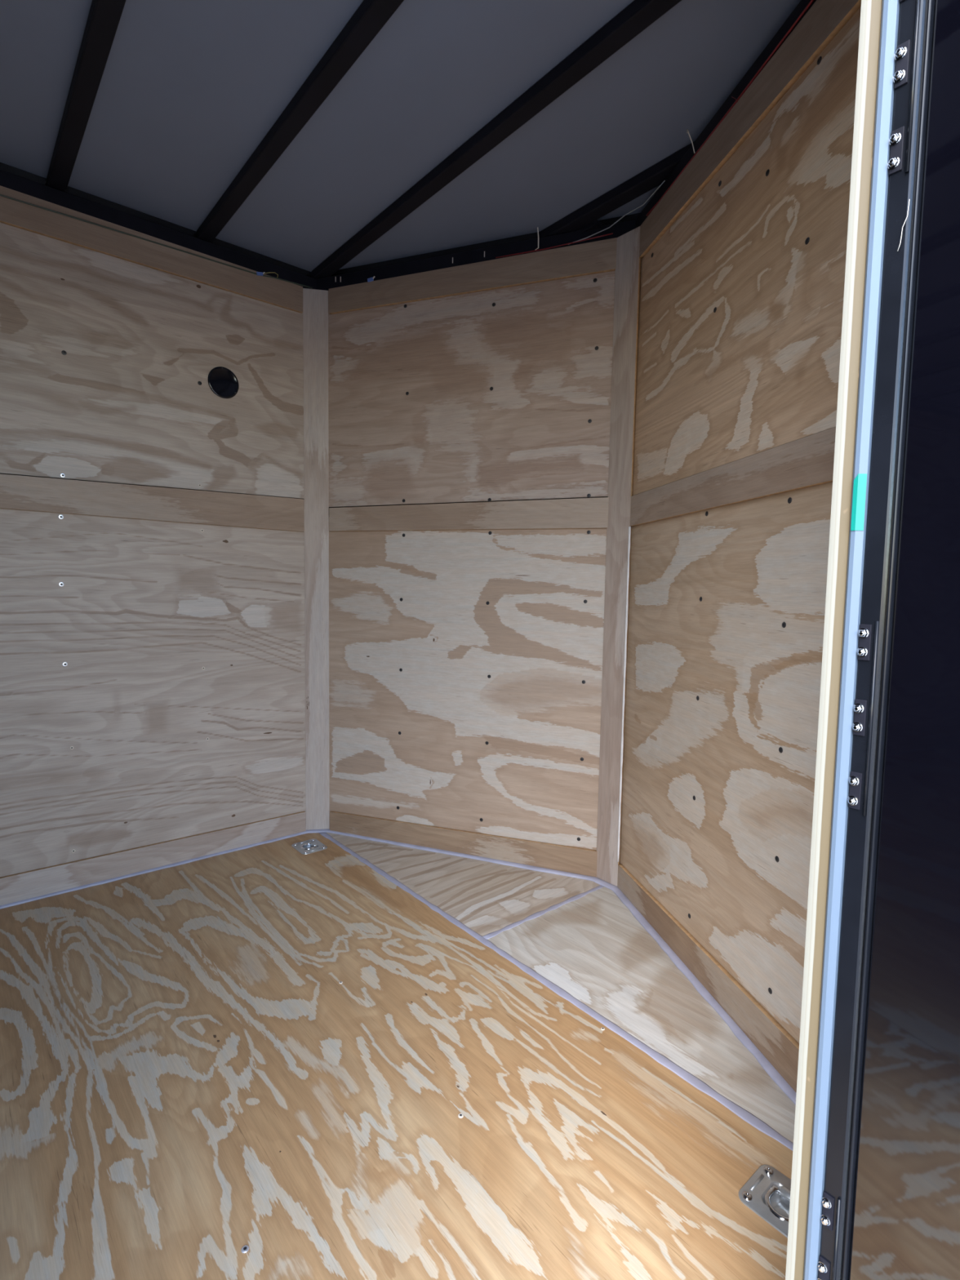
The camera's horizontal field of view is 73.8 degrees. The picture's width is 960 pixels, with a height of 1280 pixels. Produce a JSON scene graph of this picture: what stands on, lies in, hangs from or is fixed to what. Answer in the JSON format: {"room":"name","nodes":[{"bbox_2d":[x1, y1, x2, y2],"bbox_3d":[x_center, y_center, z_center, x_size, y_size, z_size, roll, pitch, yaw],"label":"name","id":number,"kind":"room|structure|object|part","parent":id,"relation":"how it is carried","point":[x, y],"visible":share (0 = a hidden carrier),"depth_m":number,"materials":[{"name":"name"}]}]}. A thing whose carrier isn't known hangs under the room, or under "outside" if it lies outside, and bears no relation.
{"room":"cargo space","nodes":[
{"label":"cargo space","id":0,"kind":"room"},
{"bbox_2d":[0,162,311,905],"bbox_3d":[-2.543,-0.183,0.852,5.030,2.160,0.076,-3,6,-40],"label":"wall","id":1,"kind":"structure","parent":0,"point":[153,653],"depth_m":2.03,"materials":[{"name":"brown wood"}]},
{"bbox_3d":[-1.304,-0.847,1.803,1.800,0.791,0.009,-3,6,-40],"label":"panel","id":2,"kind":"part","parent":1,"relation":"part of","materials":[{"name":"brown wood"}]},
{"bbox_3d":[-1.321,0.159,1.883,1.800,1.235,0.009,-3,6,-40],"label":"panel","id":3,"kind":"part","parent":1,"relation":"part of","materials":[{"name":"brown wood"}]},
{"bbox_2d":[0,194,312,288],"bbox_3d":[-1.714,-1.202,1.399,2.880,0.046,0.006,-3,6,-40],"label":"wire","id":4,"kind":"object","parent":1,"relation":"attached to","point":[4,196],"visible":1,"depth_m":1.96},
{"bbox_2d":[207,366,239,398],"bbox_3d":[-0.866,-0.870,2.158,0.103,0.103,0.007,-3,6,-40],"label":"round cover","id":5,"kind":"object","parent":1,"relation":"attached to","point":[222,381],"visible":1,"depth_m":2.16,"materials":[{"name":"black plastic"}]},
{"bbox_2d":[0,828,796,1279],"bbox_3d":[-1.673,0.937,0.337,5.618,0.098,2.100,-3,6,-40],"label":"floor","id":6,"kind":"structure","parent":0,"point":[358,1057],"depth_m":1.22,"materials":[{"name":"brown wood"}]},
{"bbox_2d":[291,838,327,854],"bbox_3d":[-0.623,0.754,2.332,0.098,0.020,0.114,-3,6,-40],"label":"ring","id":7,"kind":"object","parent":6,"relation":"on","point":[308,846],"visible":1,"depth_m":2.33,"materials":[{"name":"metal"}]},
{"bbox_2d":[738,1164,791,1238],"bbox_3d":[0.475,0.879,0.994,0.098,0.020,0.114,-3,6,-40],"label":"ring","id":8,"kind":"object","parent":6,"relation":"on","point":[766,1193],"visible":0.52,"depth_m":1.01,"materials":[{"name":"metal"}]},
{"bbox_2d":[0,0,816,290],"bbox_3d":[-1.640,-1.170,0.167,5.653,0.103,2.120,-3,6,-40],"label":"ceiling","id":9,"kind":"structure","parent":0,"point":[322,138],"depth_m":1.55,"materials":[{"name":"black metal"}]},
{"bbox_3d":[-2.481,-1.205,0.788,4.882,0.046,0.035,-3,6,-40],"label":"rail","id":10,"kind":"part","parent":9,"relation":"part of","materials":[{"name":"black metal"}]},
{"bbox_3d":[-0.057,-1.273,2.149,1.155,0.046,0.035,3,5,21],"label":"rail","id":11,"kind":"part","parent":9,"relation":"part of","materials":[{"name":"black metal"}]},
{"bbox_3d":[0.346,-1.276,1.992,0.054,0.017,0.085,-3,6,-40],"label":"gusset plate","id":12,"kind":"part","parent":9,"relation":"part of","materials":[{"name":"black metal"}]},
{"bbox_3d":[0.592,-1.201,1.378,0.035,0.046,1.153,0,5,-11],"label":"rail","id":13,"kind":"part","parent":9,"relation":"part of","materials":[{"name":"black metal"}]},
{"bbox_2d":[328,213,639,877],"bbox_3d":[-0.075,-0.253,2.248,1.195,2.160,0.076,3,5,21],"label":"wall","id":14,"kind":"structure","parent":0,"point":[469,404],"depth_m":2.20,"materials":[{"name":"brown wood"}]},
{"bbox_2d":[302,288,329,830],"bbox_3d":[-0.614,-0.266,2.404,0.089,2.022,0.010,0,5,-10],"label":"trim","id":15,"kind":"structure","parent":14,"relation":"attached to","point":[315,302],"depth_m":2.40,"materials":[{"name":"brown wood"}]},
{"bbox_2d":[367,275,374,282],"bbox_3d":[-0.382,-1.269,2.246,0.030,0.016,0.007,3,5,21],"label":"connector","id":16,"kind":"object","parent":14,"relation":"attached to","point":[371,279],"visible":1,"depth_m":2.24,"materials":[{"name":"blue plastic"}]},
{"bbox_3d":[-0.085,0.163,2.260,1.145,1.209,0.009,3,5,21],"label":"panel","id":17,"kind":"part","parent":14,"relation":"part of","materials":[{"name":"brown wood"}]},
{"bbox_3d":[-0.068,-0.862,2.178,1.145,0.778,0.009,3,5,21],"label":"panel","id":18,"kind":"part","parent":14,"relation":"part of","materials":[{"name":"brown wood"}]},
{"bbox_2d":[495,232,613,257],"bbox_3d":[0.228,-1.243,2.017,0.380,0.011,0.004,3,5,22],"label":"wire","id":19,"kind":"object","parent":14,"relation":"attached to","point":[612,233],"visible":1,"depth_m":2.01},
{"bbox_2d":[535,227,538,249],"bbox_3d":[0.183,-1.270,2.023,0.011,0.059,0.023,0,5,-13],"label":"cable tie","id":20,"kind":"object","parent":19,"relation":"attached to","point":[537,228],"visible":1,"depth_m":2.02,"materials":[{"name":"plastic"}]},
{"bbox_2d":[568,180,665,244],"bbox_3d":[0.409,-1.246,1.884,0.058,0.038,0.349,-3,6,-40],"label":"wire","id":21,"kind":"object","parent":14,"relation":"attached to","point":[664,180],"visible":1,"depth_m":1.91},
{"bbox_2d":[617,0,861,1093],"bbox_3d":[0.592,-0.179,1.454,0.076,2.160,1.195,0,5,-11],"label":"wall","id":22,"kind":"structure","parent":0,"point":[743,257],"depth_m":1.40,"materials":[{"name":"brown wood"}]},
{"bbox_2d":[596,226,640,886],"bbox_3d":[0.431,-0.216,1.996,0.016,2.022,0.094,-3,6,-40],"label":"trim","id":23,"kind":"structure","parent":22,"relation":"attached to","point":[628,270],"depth_m":1.99,"materials":[{"name":"brown wood"}]},
{"bbox_3d":[0.563,0.236,1.488,0.009,1.207,1.145,0,5,-11],"label":"panel","id":24,"kind":"part","parent":22,"relation":"part of","materials":[{"name":"brown wood"}]},
{"bbox_2d":[645,0,813,216],"bbox_3d":[0.579,-1.184,1.337,0.006,0.014,1.035,0,5,-11],"label":"wire","id":25,"kind":"object","parent":22,"relation":"attached to","point":[811,1],"visible":1,"depth_m":1.36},
{"bbox_2d":[686,128,694,153],"bbox_3d":[0.509,-1.214,1.551,0.009,0.035,0.057,4,6,36],"label":"cable tie","id":26,"kind":"object","parent":25,"relation":"attached to","point":[687,131],"visible":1,"depth_m":1.56,"materials":[{"name":"plastic"}]},
{"bbox_3d":[0.580,-0.789,1.406,0.009,0.781,1.145,0,5,-11],"label":"panel","id":27,"kind":"part","parent":22,"relation":"part of","materials":[{"name":"brown wood"}]},
{"bbox_2d":[785,0,928,1279],"bbox_3d":[-1.224,-0.035,-0.718,5.030,2.160,0.048,-3,6,-40],"label":"wall","id":28,"kind":"structure","parent":0,"point":[871,10],"depth_m":0.62,"materials":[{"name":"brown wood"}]},
{"bbox_3d":[0.508,-0.115,0.750,0.425,2.022,0.016,-3,6,-40],"label":"plywood panel","id":29,"kind":"part","parent":28,"relation":"part of","materials":[{"name":"beige wood"}]},
{"bbox_2d":[803,0,900,1279],"bbox_3d":[0.362,-0.025,0.617,0.026,1.860,0.011,-3,6,-40],"label":"trim","id":30,"kind":"structure","parent":28,"relation":"attached to","point":[890,8],"depth_m":0.61,"materials":[{"name":"white metal"}]},
{"bbox_2d":[850,473,866,530],"bbox_3d":[0.356,-0.129,0.600,0.011,0.052,0.002,2,5,18],"label":"tape piece","id":31,"kind":"object","parent":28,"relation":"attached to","point":[860,481],"visible":1,"depth_m":0.60,"materials":[{"name":"teal plastic"}]},
{"bbox_2d":[816,0,927,1279],"bbox_3d":[0.379,-0.025,0.612,0.039,1.860,0.019,-3,6,-40],"label":"trim","id":32,"kind":"structure","parent":28,"relation":"attached to","point":[909,54],"depth_m":0.60,"materials":[{"name":"black paint"}]},
{"bbox_2d":[897,199,910,251],"bbox_3d":[0.377,-0.369,0.569,0.007,0.042,0.002,5,6,39],"label":"thread","id":33,"kind":"object","parent":32,"relation":"hanging from","point":[909,199],"visible":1,"depth_m":0.57,"materials":[{"name":"fabric"}]},
{"bbox_2d":[841,0,959,1279],"bbox_3d":[0.605,0.025,0.221,0.091,1.800,0.881,-2,5,-32],"label":"door","id":34,"kind":"structure","parent":28,"relation":"in","point":[903,1217],"depth_m":0.58,"materials":[{"name":"black paint"}]},
{"bbox_3d":[-0.725,-1.274,2.222,0.049,0.016,0.006,-3,6,-40],"label":"wire","id":35,"kind":"object","parent":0,"visible":0},
{"bbox_2d":[256,271,265,275],"bbox_3d":[-0.755,-1.260,2.198,0.030,0.018,0.007,-3,6,-39],"label":"connector","id":36,"kind":"object","parent":35,"relation":"attached to","point":[258,273],"visible":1,"depth_m":2.19,"materials":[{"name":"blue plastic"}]}
]}

